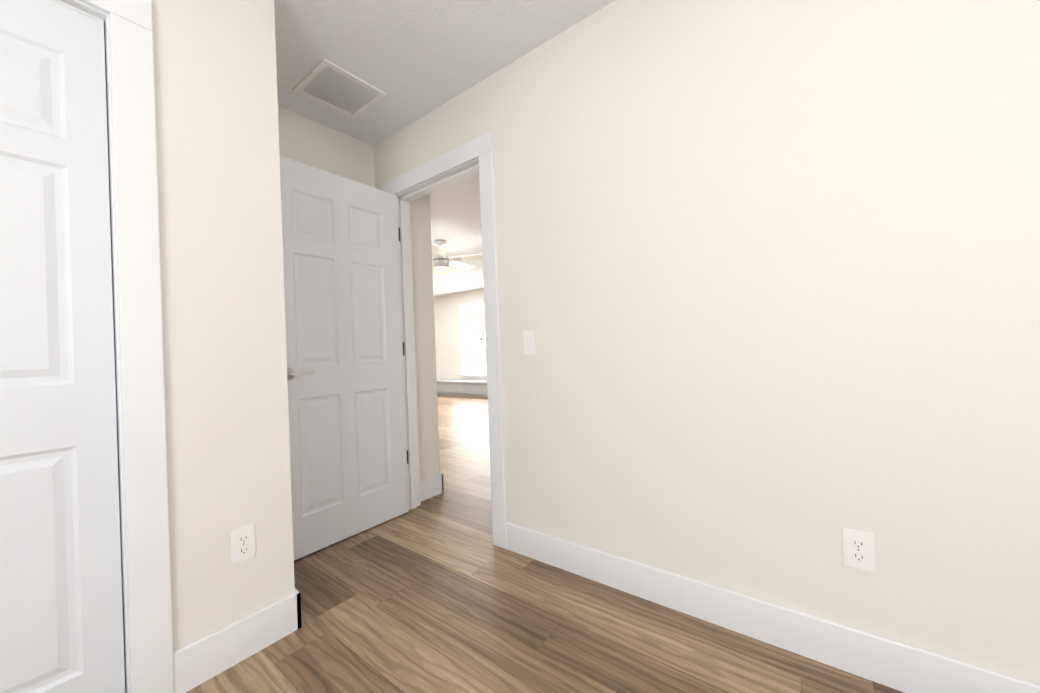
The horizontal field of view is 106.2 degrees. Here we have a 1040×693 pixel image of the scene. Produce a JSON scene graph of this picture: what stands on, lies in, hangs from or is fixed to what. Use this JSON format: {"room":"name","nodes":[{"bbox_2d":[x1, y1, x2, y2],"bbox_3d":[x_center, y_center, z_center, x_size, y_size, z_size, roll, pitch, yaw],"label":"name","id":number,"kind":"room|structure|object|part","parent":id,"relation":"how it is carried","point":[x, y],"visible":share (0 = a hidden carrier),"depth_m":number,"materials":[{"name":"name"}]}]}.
{"room":"empty bedroom","nodes":[
{"label":"empty bedroom","id":0,"kind":"room"},
{"bbox_2d":[152,0,294,651],"bbox_3d":[-1.071,-0.150,1.348,0.120,2.440,0.430,-2,0,37],"label":"wall","id":1,"kind":"structure","parent":0,"point":[223,299],"depth_m":1.32,"materials":[{"name":"white paint"}]},
{"bbox_2d":[54,0,103,21],"bbox_3d":[-1.681,-0.938,0.556,0.027,0.006,1.494,-2,0,37],"label":"closet track","id":2,"kind":"object","parent":1,"relation":"attached to","point":[79,10],"visible":0.4,"depth_m":1.11,"materials":[{"name":"white plastic"}]},
{"bbox_2d":[0,0,124,692],"bbox_3d":[-1.302,0.061,0.997,0.035,2.008,0.371,-2,0,37],"label":"closet door leaf","id":3,"kind":"structure","parent":2,"relation":"hanging from","point":[61,619],"depth_m":1.05,"materials":[{"name":"white wood"}]},
{"bbox_2d":[60,0,130,692],"bbox_3d":[-1.659,0.063,0.562,0.122,2.050,1.540,-2,0,37],"label":"door frame","id":4,"kind":"structure","parent":1,"relation":"attached to","point":[117,359],"depth_m":1.13,"materials":[{"name":"white wood"}]},
{"bbox_2d":[109,13,174,692],"bbox_3d":[-1.119,0.053,1.159,0.018,2.035,0.092,-2,0,37],"label":"trim","id":5,"kind":"structure","parent":1,"relation":"attached to","point":[142,371],"depth_m":1.15,"materials":[{"name":"white wood"}]},
{"bbox_2d":[173,592,300,692],"bbox_3d":[-0.945,0.999,1.337,0.014,0.135,0.367,-2,0,37],"label":"baseboard","id":6,"kind":"structure","parent":1,"relation":"attached to","point":[205,658],"depth_m":1.31,"materials":[{"name":"white wood"}]},
{"bbox_2d":[230,523,255,564],"bbox_3d":[-0.954,0.681,1.348,0.008,0.116,0.072,-2,0,37],"label":"electrical outlet","id":7,"kind":"object","parent":1,"relation":"attached to","point":[243,546],"visible":1,"depth_m":1.34,"materials":[{"name":"white plastic"}]},
{"bbox_2d":[278,106,374,187],"bbox_3d":[-1.902,-0.117,1.509,0.120,2.440,3.220,-2,0,37],"label":"wall","id":8,"kind":"structure","parent":0,"point":[306,141],"depth_m":2.40,"materials":[{"name":"white paint"}]},
{"bbox_2d":[410,194,439,480],"bbox_3d":[-3.270,-0.044,4.715,6.480,2.440,0.230,-2,0,37],"label":"wall","id":9,"kind":"structure","parent":0,"point":[425,349],"depth_m":2.77,"materials":[{"name":"white paint"}]},
{"bbox_2d":[420,474,443,500],"bbox_3d":[-0.638,0.996,2.750,0.014,0.135,0.244,-2,0,37],"label":"baseboard","id":10,"kind":"structure","parent":9,"relation":"attached to","point":[430,487],"depth_m":2.75,"materials":[{"name":"white wood"}]},
{"bbox_2d":[274,0,614,296],"bbox_3d":[-1.269,-1.371,4.158,10.670,0.050,8.490,-2,0,37],"label":"ceiling","id":11,"kind":"structure","parent":0,"point":[414,60],"depth_m":1.85,"materials":[{"name":"white paint"}]},
{"bbox_2d":[293,59,386,118],"bbox_3d":[-0.966,-1.366,2.101,0.340,0.008,0.340,-2,0,37],"label":"ceiling vent","id":12,"kind":"object","parent":11,"relation":"in","point":[327,83],"visible":1,"depth_m":2.08,"materials":[{"name":"white plastic"}]},
{"bbox_2d":[432,240,481,274],"bbox_3d":[-1.020,-1.136,5.037,1.299,0.427,1.306,-2,0,37],"label":"fan","id":13,"kind":"object","parent":11,"relation":"hanging from","point":[441,262],"visible":0.92,"depth_m":4.94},
{"bbox_3d":[-0.951,-1.112,4.604,0.478,0.040,0.464,-2,0,37],"label":"blade","id":14,"kind":"part","parent":13,"relation":"part of","materials":[{"name":"white plastic"}]},
{"bbox_3d":[-0.845,-1.111,5.352,0.217,0.040,0.593,-2,0,37],"label":"blade","id":15,"kind":"part","parent":13,"relation":"part of","materials":[{"name":"white plastic"}]},
{"bbox_3d":[-0.615,-1.123,4.953,0.554,0.040,0.351,-2,0,37],"label":"blade","id":16,"kind":"part","parent":13,"relation":"part of","materials":[{"name":"white plastic"}]},
{"bbox_2d":[434,289,486,379],"bbox_3d":[0.175,-0.154,8.345,7.820,2.440,0.120,-2,0,37],"label":"wall","id":17,"kind":"structure","parent":0,"point":[447,335],"depth_m":9.73,"materials":[{"name":"white paint"}]},
{"bbox_2d":[459,300,486,377],"bbox_3d":[-0.908,-0.168,9.053,1.380,1.780,0.060,-2,0,37],"label":"window","id":18,"kind":"structure","parent":17,"relation":"in","point":[472,339],"depth_m":9.23,"materials":[{"name":"white"}]},
{"bbox_2d":[186,394,903,692],"bbox_3d":[-1.173,1.117,4.142,10.670,0.050,8.490,-2,0,37],"label":"floor","id":19,"kind":"structure","parent":0,"point":[440,593],"depth_m":1.43,"materials":[{"name":"brown wood"}]},
{"bbox_2d":[437,379,487,396],"bbox_3d":[-1.193,0.956,9.027,4.340,0.335,0.459,-2,0,37],"label":"seat","id":20,"kind":"object","parent":19,"relation":"on","point":[462,387],"visible":0.23,"depth_m":8.89,"materials":[{"name":"grey"}]},
{"bbox_2d":[373,0,1039,684],"bbox_3d":[0.714,-0.218,1.467,4.100,2.440,0.120,-2,0,37],"label":"wall","id":21,"kind":"structure","parent":0,"point":[768,276],"depth_m":1.28,"materials":[{"name":"white paint"}]},
{"bbox_2d":[280,156,408,559],"bbox_3d":[-0.992,0.050,2.209,0.131,2.025,0.757,-2,0,37],"label":"entry door","id":22,"kind":"structure","parent":21,"relation":"in","point":[345,372],"depth_m":2.18,"materials":[{"name":"white wood"}]},
{"bbox_3d":[-1.117,0.136,1.971,0.048,0.064,0.147,-2,0,37],"label":"handle","id":23,"kind":"part","parent":22,"relation":"part of","materials":[{"name":"silver metal"}]},
{"bbox_2d":[399,198,415,508],"bbox_3d":[-0.739,0.045,2.574,0.011,2.040,0.035,-2,0,37],"label":"door frame","id":24,"kind":"object","parent":21,"relation":"attached to","point":[407,356],"visible":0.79,"depth_m":2.57,"materials":[{"name":"white wood"}]},
{"bbox_2d":[399,164,478,200],"bbox_3d":[-0.481,-0.982,2.353,0.760,0.011,0.035,-2,0,37],"label":"door frame","id":25,"kind":"object","parent":21,"relation":"attached to","point":[444,181],"visible":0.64,"depth_m":2.34,"materials":[{"name":"white wood"}]},
{"bbox_2d":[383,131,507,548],"bbox_3d":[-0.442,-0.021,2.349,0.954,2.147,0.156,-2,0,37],"label":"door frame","id":26,"kind":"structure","parent":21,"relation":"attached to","point":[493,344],"depth_m":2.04,"materials":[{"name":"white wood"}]},
{"bbox_2d":[523,330,535,354],"bbox_3d":[0.045,-0.019,1.899,0.072,0.116,0.009,-2,0,37],"label":"light switch","id":27,"kind":"object","parent":21,"relation":"attached to","point":[529,341],"visible":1,"depth_m":1.89,"materials":[{"name":"white plastic"}]},
{"bbox_2d":[506,522,1039,692],"bbox_3d":[1.142,0.916,1.084,3.033,0.135,0.014,-2,0,37],"label":"baseboard","id":28,"kind":"structure","parent":21,"relation":"attached to","point":[900,666],"depth_m":1.29,"materials":[{"name":"white wood"}]},
{"bbox_2d":[842,527,874,571],"bbox_3d":[1.018,0.611,1.175,0.072,0.116,0.008,-2,0,37],"label":"electrical outlet","id":29,"kind":"object","parent":21,"relation":"attached to","point":[858,549],"visible":1,"depth_m":1.17,"materials":[{"name":"white plastic"}]},
{"bbox_3d":[-1.279,-0.140,1.701,0.640,2.440,0.120,-2,0,37],"label":"wall","id":30,"kind":"structure","parent":0,"visible":0},
{"bbox_2d":[295,588,301,628],"bbox_3d":[-1.141,1.008,1.707,0.774,0.135,0.014,-2,0,37],"label":"baseboard","id":31,"kind":"structure","parent":30,"relation":"attached to","point":[298,611],"depth_m":1.47,"materials":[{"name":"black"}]},
{"bbox_3d":[-1.706,-1.156,0.570,0.120,0.390,1.540,-2,0,37],"label":"wall","id":32,"kind":"structure","parent":0,"visible":0},
{"bbox_2d":[78,0,152,31],"bbox_3d":[-1.645,-1.000,0.527,0.018,0.102,1.694,-2,0,37],"label":"trim","id":33,"kind":"structure","parent":32,"relation":"attached to","point":[138,12],"depth_m":1.16,"materials":[{"name":"white"}]}
]}

